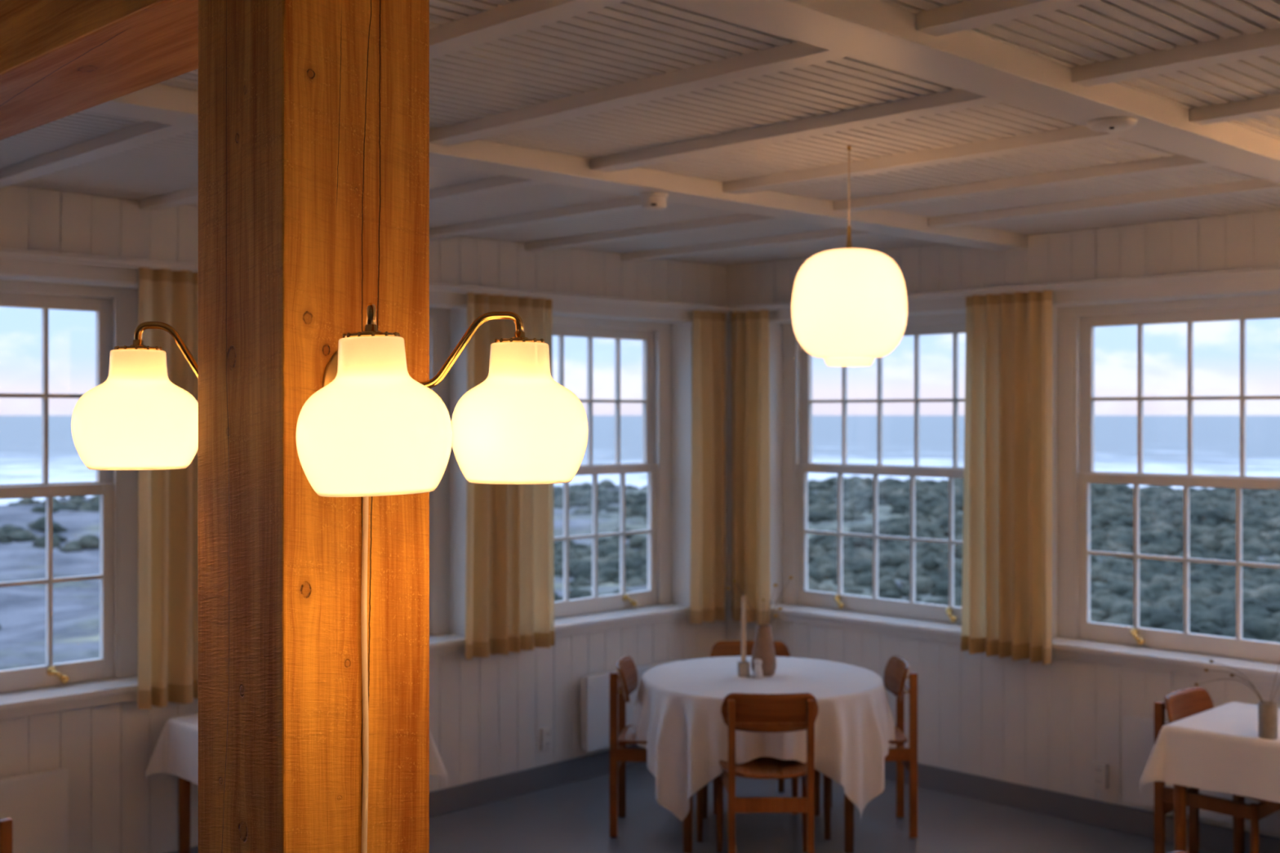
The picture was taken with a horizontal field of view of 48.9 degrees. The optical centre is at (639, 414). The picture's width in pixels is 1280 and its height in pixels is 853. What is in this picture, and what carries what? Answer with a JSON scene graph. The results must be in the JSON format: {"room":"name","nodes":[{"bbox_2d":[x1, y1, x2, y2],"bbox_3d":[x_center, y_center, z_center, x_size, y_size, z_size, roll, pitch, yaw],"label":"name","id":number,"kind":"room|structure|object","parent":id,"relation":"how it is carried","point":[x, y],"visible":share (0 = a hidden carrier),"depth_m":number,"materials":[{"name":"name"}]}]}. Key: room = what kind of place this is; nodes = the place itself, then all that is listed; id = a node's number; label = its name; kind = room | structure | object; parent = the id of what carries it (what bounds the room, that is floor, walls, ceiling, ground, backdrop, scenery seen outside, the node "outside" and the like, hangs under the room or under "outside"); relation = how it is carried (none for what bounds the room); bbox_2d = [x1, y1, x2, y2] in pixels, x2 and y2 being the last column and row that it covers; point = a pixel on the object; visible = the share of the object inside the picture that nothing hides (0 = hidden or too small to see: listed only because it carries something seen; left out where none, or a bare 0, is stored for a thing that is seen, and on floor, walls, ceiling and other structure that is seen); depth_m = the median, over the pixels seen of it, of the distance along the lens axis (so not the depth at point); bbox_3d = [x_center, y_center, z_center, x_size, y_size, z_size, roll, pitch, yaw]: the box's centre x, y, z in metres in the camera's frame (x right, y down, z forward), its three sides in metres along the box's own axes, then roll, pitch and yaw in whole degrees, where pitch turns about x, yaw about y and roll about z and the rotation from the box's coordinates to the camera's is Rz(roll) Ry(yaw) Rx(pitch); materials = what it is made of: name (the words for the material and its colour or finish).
{"room":"restaurant dining room","nodes":[
{"label":"restaurant dining room","id":0,"kind":"room"},
{"bbox_2d":[0,185,727,852],"bbox_3d":[-2.839,0.532,5.215,9.713,3.075,0.270,0,0,-45],"label":"wall","id":1,"kind":"structure","parent":0,"point":[488,715],"depth_m":7.03,"materials":[{"name":"paint"}]},
{"bbox_2d":[0,768,67,852],"bbox_3d":[-2.574,1.588,5.227,0.866,0.400,0.084,0,0,-45],"label":"radiator","id":2,"kind":"object","parent":1,"relation":"attached to","point":[36,803],"visible":1,"depth_m":5.42,"materials":[{"name":"metal"}]},
{"bbox_2d":[0,768,62,781],"bbox_3d":[-2.561,1.389,5.216,0.828,0.002,0.032,0,0,-45],"label":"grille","id":3,"kind":"object","parent":2,"relation":"attached to","point":[56,773],"depth_m":5.43,"materials":[{"name":"white metal"}]},
{"bbox_2d":[0,279,138,720],"bbox_3d":[-2.599,0.319,5.461,1.420,1.707,0.358,0,0,-45],"label":"window","id":4,"kind":"structure","parent":1,"relation":"in","point":[112,677],"depth_m":5.83,"materials":[{"name":"paint"}]},
{"bbox_2d":[137,266,198,709],"bbox_3d":[-1.836,0.298,5.905,0.570,1.790,0.106,0,0,-45],"label":"curtain","id":5,"kind":"object","parent":1,"relation":"hanging from","point":[168,554],"visible":0.37,"depth_m":5.80,"materials":[{"name":"beige fabric"}]},
{"bbox_2d":[0,248,731,324],"bbox_3d":[-2.800,-0.583,4.984,9.443,0.088,0.137,0,0,-45],"label":"trim","id":6,"kind":"structure","parent":1,"relation":"attached to","point":[15,262],"depth_m":6.73,"materials":[{"name":"paint"}]},
{"bbox_2d":[167,744,647,852],"bbox_3d":[-2.838,1.891,5.023,9.443,0.118,0.028,0,0,-45],"label":"baseboard","id":7,"kind":"structure","parent":1,"relation":"attached to","point":[453,798],"depth_m":7.20,"materials":[{"name":"grey paint"}]},
{"bbox_2d":[429,307,465,656],"bbox_3d":[-1.444,0.319,6.607,1.425,1.707,0.358,0,0,-45],"label":"window","id":8,"kind":"structure","parent":1,"relation":"in","point":[441,642],"depth_m":7.06,"materials":[{"name":"paint"}]},
{"bbox_2d":[465,292,555,659],"bbox_3d":[-0.658,0.298,7.065,0.580,1.790,0.114,0,0,-45],"label":"curtain","id":9,"kind":"object","parent":1,"relation":"hanging from","point":[509,586],"visible":0.68,"depth_m":7.05,"materials":[{"name":"beige fabric"}]},
{"bbox_2d":[541,726,552,751],"bbox_3d":[-0.485,1.694,7.349,0.072,0.116,0.015,0,0,-45],"label":"wall socket","id":10,"kind":"object","parent":1,"relation":"attached to","point":[546,733],"visible":1,"depth_m":7.34,"materials":[{"name":"white plastic"}]},
{"bbox_2d":[545,729,551,737],"bbox_3d":[-0.481,1.668,7.345,0.040,0.036,0.002,0,0,-45],"label":"socket","id":11,"kind":"object","parent":10,"relation":"attached to","point":[548,732],"depth_m":7.35,"materials":[{"name":"plastic"}]},
{"bbox_2d":[545,739,551,747],"bbox_3d":[-0.481,1.720,7.345,0.040,0.036,0.002,0,0,-45],"label":"socket","id":12,"kind":"object","parent":10,"relation":"attached to","point":[548,742],"depth_m":7.35,"materials":[{"name":"plastic"}]},
{"bbox_2d":[551,315,689,638],"bbox_3d":[-0.290,0.319,7.752,1.415,1.707,0.358,0,0,-45],"label":"window","id":13,"kind":"structure","parent":1,"relation":"in","point":[595,613],"depth_m":8.05,"materials":[{"name":"paint"}]},
{"bbox_2d":[580,658,680,751],"bbox_3d":[-0.047,1.588,7.734,0.735,0.400,0.084,0,0,-45],"label":"radiator","id":14,"kind":"object","parent":1,"relation":"attached to","point":[595,687],"visible":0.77,"depth_m":7.50,"materials":[{"name":"metal"}]},
{"bbox_2d":[585,658,680,676],"bbox_3d":[-0.030,1.389,7.726,0.708,0.002,0.032,0,0,-45],"label":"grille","id":15,"kind":"object","parent":14,"relation":"attached to","point":[642,668],"depth_m":7.74,"materials":[{"name":"white metal"}]},
{"bbox_2d":[689,310,725,624],"bbox_3d":[0.402,0.298,8.105,0.284,1.790,0.109,0,0,-45],"label":"curtain","id":16,"kind":"object","parent":1,"relation":"hanging from","point":[707,598],"visible":1,"depth_m":8.08,"materials":[{"name":"beige fabric"}]},
{"bbox_2d":[0,0,1279,265],"bbox_3d":[0.247,-0.912,1.961,9.913,0.185,9.237,0,0,-45],"label":"ceiling","id":17,"kind":"structure","parent":0,"point":[963,122],"depth_m":4.24,"materials":[{"name":"paint"}]},
{"bbox_2d":[640,191,667,210],"bbox_3d":[0.052,-0.791,5.221,0.104,0.057,0.104,0,0,-45],"label":"smoke detector","id":18,"kind":"object","parent":17,"relation":"attached to","point":[651,201],"visible":1,"depth_m":5.18,"materials":[{"name":"white plastic"}]},
{"bbox_2d":[791,145,907,366],"bbox_3d":[0.688,-0.523,4.629,0.379,0.724,0.379,0,0,-45],"label":"pendant lamp","id":19,"kind":"object","parent":17,"relation":"hanging from","point":[849,304],"visible":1,"depth_m":4.49,"materials":[{"name":"white glass"}]},
{"bbox_2d":[1086,116,1137,132],"bbox_3d":[1.320,-0.807,3.933,0.136,0.026,0.136,0,0,-45],"label":"ceiling sensor","id":20,"kind":"object","parent":17,"relation":"attached to","point":[1108,124],"visible":1,"depth_m":3.90,"materials":[{"name":"white plastic"}]},
{"bbox_2d":[429,763,1216,852],"bbox_3d":[0.247,2.010,1.982,9.943,0.120,9.267,0,0,-45],"label":"floor","id":21,"kind":"structure","parent":0,"point":[572,817],"depth_m":6.62,"materials":[{"name":"grey paint"}]},
{"bbox_2d":[0,817,12,852],"bbox_3d":[-2.129,1.559,4.115,0.438,0.782,0.417,0,0,-45],"label":"dining chair","id":22,"kind":"object","parent":21,"relation":"on","point":[6,824],"visible":1,"depth_m":4.13,"materials":[{"name":"brown wood"}]},
{"bbox_2d":[177,777,191,852],"bbox_3d":[-1.397,1.594,5.712,0.724,0.712,0.744,0,0,-45],"label":"square table","id":23,"kind":"object","parent":21,"relation":"on","point":[184,785],"visible":0.12,"depth_m":5.70,"materials":[{"name":"brown wood"}]},
{"bbox_2d":[145,713,447,785],"bbox_3d":[-1.397,1.376,5.712,0.864,0.287,0.884,0,0,-45],"label":"tablecloth","id":24,"kind":"object","parent":23,"relation":"on","point":[175,753],"visible":0.11,"depth_m":5.68,"materials":[{"name":"white fabric"}]},
{"bbox_2d":[198,0,429,852],"bbox_3d":[-0.494,0.650,2.131,0.250,2.600,0.250,0,0,-45],"label":"timber post","id":25,"kind":"object","parent":21,"relation":"on","point":[313,115],"visible":1,"depth_m":2.03,"materials":[{"name":"brown wood"}]},
{"bbox_2d":[0,0,198,140],"bbox_3d":[-0.605,-0.735,2.242,0.250,0.170,7.037,0,0,-45],"label":"timber beam","id":26,"kind":"structure","parent":25,"relation":"on","point":[60,59],"depth_m":2.59,"materials":[{"name":"brown wood"}]},
{"bbox_2d":[71,321,198,470],"bbox_3d":[-0.670,-0.031,2.308,0.491,0.233,0.250,0,0,-45],"label":"wall lamp","id":27,"kind":"object","parent":25,"relation":"attached to","point":[137,419],"visible":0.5,"depth_m":2.16,"materials":[{"name":"white glass"}]},
{"bbox_2d":[360,496,368,852],"bbox_3d":[-0.401,0.940,2.041,0.015,1.921,0.008,0,0,-45],"label":"power cord","id":28,"kind":"object","parent":25,"relation":"attached to","point":[365,500],"visible":0.79,"depth_m":2.04,"materials":[{"name":"plastic"}]},
{"bbox_2d":[295,302,588,497],"bbox_3d":[-0.288,-0.023,1.927,0.464,0.250,0.329,0,0,-45],"label":"wall lamp","id":29,"kind":"object","parent":25,"relation":"attached to","point":[371,428],"visible":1,"depth_m":1.76,"materials":[{"name":"white glass"}]},
{"bbox_2d":[609,656,707,842],"bbox_3d":[0.096,1.559,6.635,0.438,0.782,0.417,0,0,6],"label":"dining chair","id":30,"kind":"object","parent":21,"relation":"on","point":[624,682],"visible":0.72,"depth_m":6.48,"materials":[{"name":"brown wood"}]},
{"bbox_2d":[710,640,798,814],"bbox_3d":[0.565,1.559,7.068,0.417,0.782,0.438,0,0,0],"label":"dining chair","id":31,"kind":"object","parent":21,"relation":"on","point":[722,648],"visible":0.15,"depth_m":7.23,"materials":[{"name":"brown wood"}]},
{"bbox_2d":[715,693,818,852],"bbox_3d":[0.548,1.559,6.075,0.417,0.782,0.438,0,0,0],"label":"dining chair","id":32,"kind":"object","parent":21,"relation":"on","point":[744,712],"visible":0.87,"depth_m":5.89,"materials":[{"name":"brown wood"}]},
{"bbox_2d":[682,773,853,852],"bbox_3d":[0.573,1.594,6.631,1.120,0.712,1.120,0,0,0],"label":"round table","id":33,"kind":"object","parent":21,"relation":"on","point":[687,822],"visible":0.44,"depth_m":6.25,"materials":[{"name":"brown wood"}]},
{"bbox_2d":[631,656,894,822],"bbox_3d":[0.569,1.520,6.636,1.216,0.575,1.220,0,0,0],"label":"tablecloth","id":34,"kind":"object","parent":33,"relation":"on","point":[677,710],"visible":0.87,"depth_m":6.24,"materials":[{"name":"white fabric"}]},
{"bbox_2d":[737,661,750,676],"bbox_3d":[0.489,1.199,6.633,0.056,0.068,0.056,0,0,0],"label":"candle holder","id":35,"kind":"object","parent":34,"relation":"on","point":[743,668],"visible":1,"depth_m":6.61,"materials":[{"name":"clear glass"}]},
{"bbox_2d":[741,595,746,662],"bbox_3d":[0.489,1.004,6.633,0.022,0.324,0.022,0,0,-45],"label":"candle","id":36,"kind":"object","parent":35,"relation":"on","point":[743,607],"visible":1,"depth_m":6.62,"materials":[{"name":"beige wax"}]},
{"bbox_2d":[752,658,763,678],"bbox_3d":[0.552,1.188,6.587,0.048,0.089,0.048,0,0,-45],"label":"salt shaker","id":37,"kind":"object","parent":34,"relation":"on","point":[757,672],"visible":1,"depth_m":6.57,"materials":[{"name":"white ceramic"}]},
{"bbox_2d":[751,624,776,676],"bbox_3d":[0.587,1.115,6.663,0.121,0.234,0.121,0,0,-45],"label":"vase","id":38,"kind":"object","parent":34,"relation":"on","point":[763,649],"visible":0.94,"depth_m":6.62,"materials":[{"name":"ceramic"}]},
{"bbox_2d":[726,586,756,626],"bbox_3d":[0.498,0.966,6.691,0.089,0.284,0.168,0,0,-45],"label":"dried flower","id":39,"kind":"object","parent":38,"relation":"in","point":[727,588],"visible":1,"depth_m":6.71,"materials":[{"name":"brown plant"}]},
{"bbox_2d":[732,579,759,626],"bbox_3d":[0.513,0.949,6.706,0.047,0.318,0.168,0,0,-45],"label":"dried flower","id":40,"kind":"object","parent":38,"relation":"in","point":[733,580],"visible":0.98,"depth_m":6.71,"materials":[{"name":"brown plant"}]},
{"bbox_2d":[761,599,764,626],"bbox_3d":[0.583,0.986,6.627,0.059,0.243,0.049,0,0,-45],"label":"dried flower","id":41,"kind":"object","parent":38,"relation":"in","point":[762,599],"visible":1,"depth_m":6.62,"materials":[{"name":"brown plant"}]},
{"bbox_2d":[765,583,777,626],"bbox_3d":[0.618,0.952,6.640,0.021,0.312,0.079,0,0,-45],"label":"dried flower","id":42,"kind":"object","parent":38,"relation":"in","point":[775,585],"visible":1,"depth_m":6.63,"materials":[{"name":"brown plant"}]},
{"bbox_2d":[768,576,793,625],"bbox_3d":[0.659,0.938,6.681,0.132,0.339,0.080,0,0,-45],"label":"dried flower","id":43,"kind":"object","parent":38,"relation":"in","point":[789,577],"visible":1,"depth_m":6.68,"materials":[{"name":"brown plant"}]},
{"bbox_2d":[814,655,917,839],"bbox_3d":[1.060,1.559,6.654,0.438,0.782,0.417,0,0,0],"label":"dining chair","id":44,"kind":"object","parent":21,"relation":"on","point":[896,669],"visible":0.58,"depth_m":6.48,"materials":[{"name":"brown wood"}]},
{"bbox_2d":[1169,850,1186,852],"bbox_3d":[1.475,1.559,3.532,0.438,0.782,0.417,0,0,41],"label":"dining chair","id":45,"kind":"object","parent":21,"relation":"on","point":[1175,851],"visible":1,"depth_m":3.76,"materials":[{"name":"brown wood"}]},
{"bbox_2d":[1173,784,1244,852],"bbox_3d":[2.592,1.594,5.550,0.658,0.712,0.775,0,0,-45],"label":"square table","id":46,"kind":"object","parent":21,"relation":"on","point":[1180,791],"visible":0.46,"depth_m":5.58,"materials":[{"name":"brown wood"}]},
{"bbox_2d":[1139,701,1279,803],"bbox_3d":[2.592,1.376,5.550,0.799,0.287,0.916,0,0,-45],"label":"tablecloth","id":47,"kind":"object","parent":46,"relation":"on","point":[1220,748],"visible":0.88,"depth_m":5.47,"materials":[{"name":"white fabric"}]},
{"bbox_2d":[1257,701,1277,739],"bbox_3d":[2.396,1.165,5.364,0.068,0.134,0.068,0,0,-45],"label":"vase","id":48,"kind":"object","parent":47,"relation":"on","point":[1267,713],"visible":1,"depth_m":5.34,"materials":[{"name":"beige ceramic"}]},
{"bbox_2d":[1194,678,1262,703],"bbox_3d":[2.248,1.088,5.347,0.237,0.170,0.186,0,0,-45],"label":"dried flower","id":49,"kind":"object","parent":48,"relation":"in","point":[1195,684],"visible":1,"depth_m":5.34,"materials":[{"name":"brown plant"}]},
{"bbox_2d":[1204,668,1262,702],"bbox_3d":[2.272,1.071,5.362,0.182,0.204,0.174,0,0,-45],"label":"dried flower","id":50,"kind":"object","parent":48,"relation":"in","point":[1206,669],"visible":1,"depth_m":5.36,"materials":[{"name":"brown plant"}]},
{"bbox_2d":[1208,659,1262,700],"bbox_3d":[2.294,1.059,5.392,0.108,0.228,0.185,0,0,-45],"label":"dried flower","id":51,"kind":"object","parent":48,"relation":"in","point":[1211,660],"visible":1,"depth_m":5.40,"materials":[{"name":"brown plant"}]},
{"bbox_2d":[1229,674,1263,703],"bbox_3d":[2.325,1.082,5.372,0.092,0.181,0.113,0,0,-45],"label":"dried flower","id":52,"kind":"object","parent":48,"relation":"in","point":[1230,675],"visible":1,"depth_m":5.37,"materials":[{"name":"brown plant"}]},
{"bbox_2d":[1269,663,1279,704],"bbox_3d":[2.434,1.024,5.362,0.055,0.297,0.061,0,0,-45],"label":"dried flower","id":53,"kind":"object","parent":48,"relation":"in","point":[1279,664],"visible":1,"depth_m":5.36,"materials":[{"name":"plant"}]},
{"bbox_2d":[1154,686,1279,852],"bbox_3d":[2.414,1.559,5.806,0.417,0.782,0.438,0,0,-45],"label":"dining chair","id":54,"kind":"object","parent":21,"relation":"on","point":[1181,704],"visible":0.46,"depth_m":5.82,"materials":[{"name":"brown wood"}]},
{"bbox_2d":[726,208,1279,838],"bbox_3d":[3.695,0.532,5.331,0.270,3.075,8.767,0,0,-45],"label":"wall","id":55,"kind":"structure","parent":0,"point":[1038,725],"depth_m":6.97,"materials":[{"name":"paint"}]},
{"bbox_2d":[731,309,769,624],"bbox_3d":[0.622,0.298,8.102,0.117,1.790,0.290,0,0,-45],"label":"curtain","id":56,"kind":"object","parent":55,"relation":"hanging from","point":[750,390],"visible":0.97,"depth_m":8.07,"materials":[{"name":"beige fabric"}]},
{"bbox_2d":[769,312,965,644],"bbox_3d":[1.357,0.319,7.698,0.358,1.707,1.560,0,0,-45],"label":"window","id":57,"kind":"structure","parent":55,"relation":"in","point":[942,623],"depth_m":7.84,"materials":[{"name":"paint"}]},
{"bbox_2d":[728,266,1279,321],"bbox_3d":[3.603,-0.583,5.152,0.137,0.088,8.642,0,0,-45],"label":"trim","id":58,"kind":"structure","parent":55,"relation":"attached to","point":[1262,279],"depth_m":6.55,"materials":[{"name":"paint"}]},
{"bbox_2d":[960,289,1052,664],"bbox_3d":[1.797,0.298,6.916,0.113,1.790,0.495,0,0,-45],"label":"curtain","id":59,"kind":"object","parent":55,"relation":"hanging from","point":[1006,591],"visible":1,"depth_m":6.91,"materials":[{"name":"beige fabric"}]},
{"bbox_2d":[884,761,1279,852],"bbox_3d":[3.604,1.891,5.229,0.028,0.118,8.751,0,0,-45],"label":"baseboard","id":60,"kind":"structure","parent":55,"relation":"attached to","point":[1212,837],"depth_m":6.77,"materials":[{"name":"grey paint"}]},
{"bbox_2d":[1091,761,1108,789],"bbox_3d":[2.175,1.705,6.650,0.033,0.116,0.072,0,0,-45],"label":"wall socket","id":61,"kind":"object","parent":55,"relation":"attached to","point":[1100,771],"visible":1,"depth_m":6.63,"materials":[{"name":"white plastic"}]},
{"bbox_2d":[1094,765,1102,774],"bbox_3d":[2.165,1.679,6.639,0.002,0.036,0.040,0,0,-45],"label":"socket","id":62,"kind":"object","parent":61,"relation":"attached to","point":[1098,769],"depth_m":6.64,"materials":[{"name":"plastic"}]},
{"bbox_2d":[1094,777,1102,786],"bbox_3d":[2.165,1.731,6.639,0.002,0.036,0.040,0,0,-45],"label":"socket","id":63,"kind":"object","parent":61,"relation":"attached to","point":[1098,780],"depth_m":6.64,"materials":[{"name":"plastic"}]},
{"bbox_2d":[1052,293,1279,686],"bbox_3d":[2.600,0.319,6.444,0.358,1.707,1.560,0,0,-45],"label":"window","id":64,"kind":"structure","parent":55,"relation":"in","point":[1186,652],"depth_m":6.73,"materials":[{"name":"paint"}]},
{"bbox_2d":[1123,714,1279,833],"bbox_3d":[2.575,1.588,6.208,0.084,0.400,0.890,0,0,-45],"label":"radiator","id":65,"kind":"object","parent":55,"relation":"attached to","point":[1138,731],"visible":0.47,"depth_m":6.43,"materials":[{"name":"metal"}]},
{"label":"outside","id":66,"kind":"structure","parent":0,"visible":0},
{"bbox_2d":[0,484,1279,670],"bbox_3d":[0.338,5.944,80.610,142.000,6.960,142.000,0,0,-45],"label":"ground","id":67,"kind":"structure","parent":66,"point":[75,604],"depth_m":34.87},
{"bbox_2d":[0,475,1279,642],"bbox_3d":[2.129,3.704,54.689,68.761,2.373,71.606,0,0,-45],"label":"scrub","id":68,"kind":"object","parent":67,"relation":"on","point":[1212,587],"visible":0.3,"depth_m":37.98,"materials":[{"name":"green plant"}]},
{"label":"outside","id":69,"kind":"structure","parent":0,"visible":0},
{"bbox_2d":[0,415,1279,505],"bbox_3d":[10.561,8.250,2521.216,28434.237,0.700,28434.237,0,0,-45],"label":"sea","id":70,"kind":"structure","parent":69,"point":[1216,438],"depth_m":376.20,"materials":[{"name":"liquid"}]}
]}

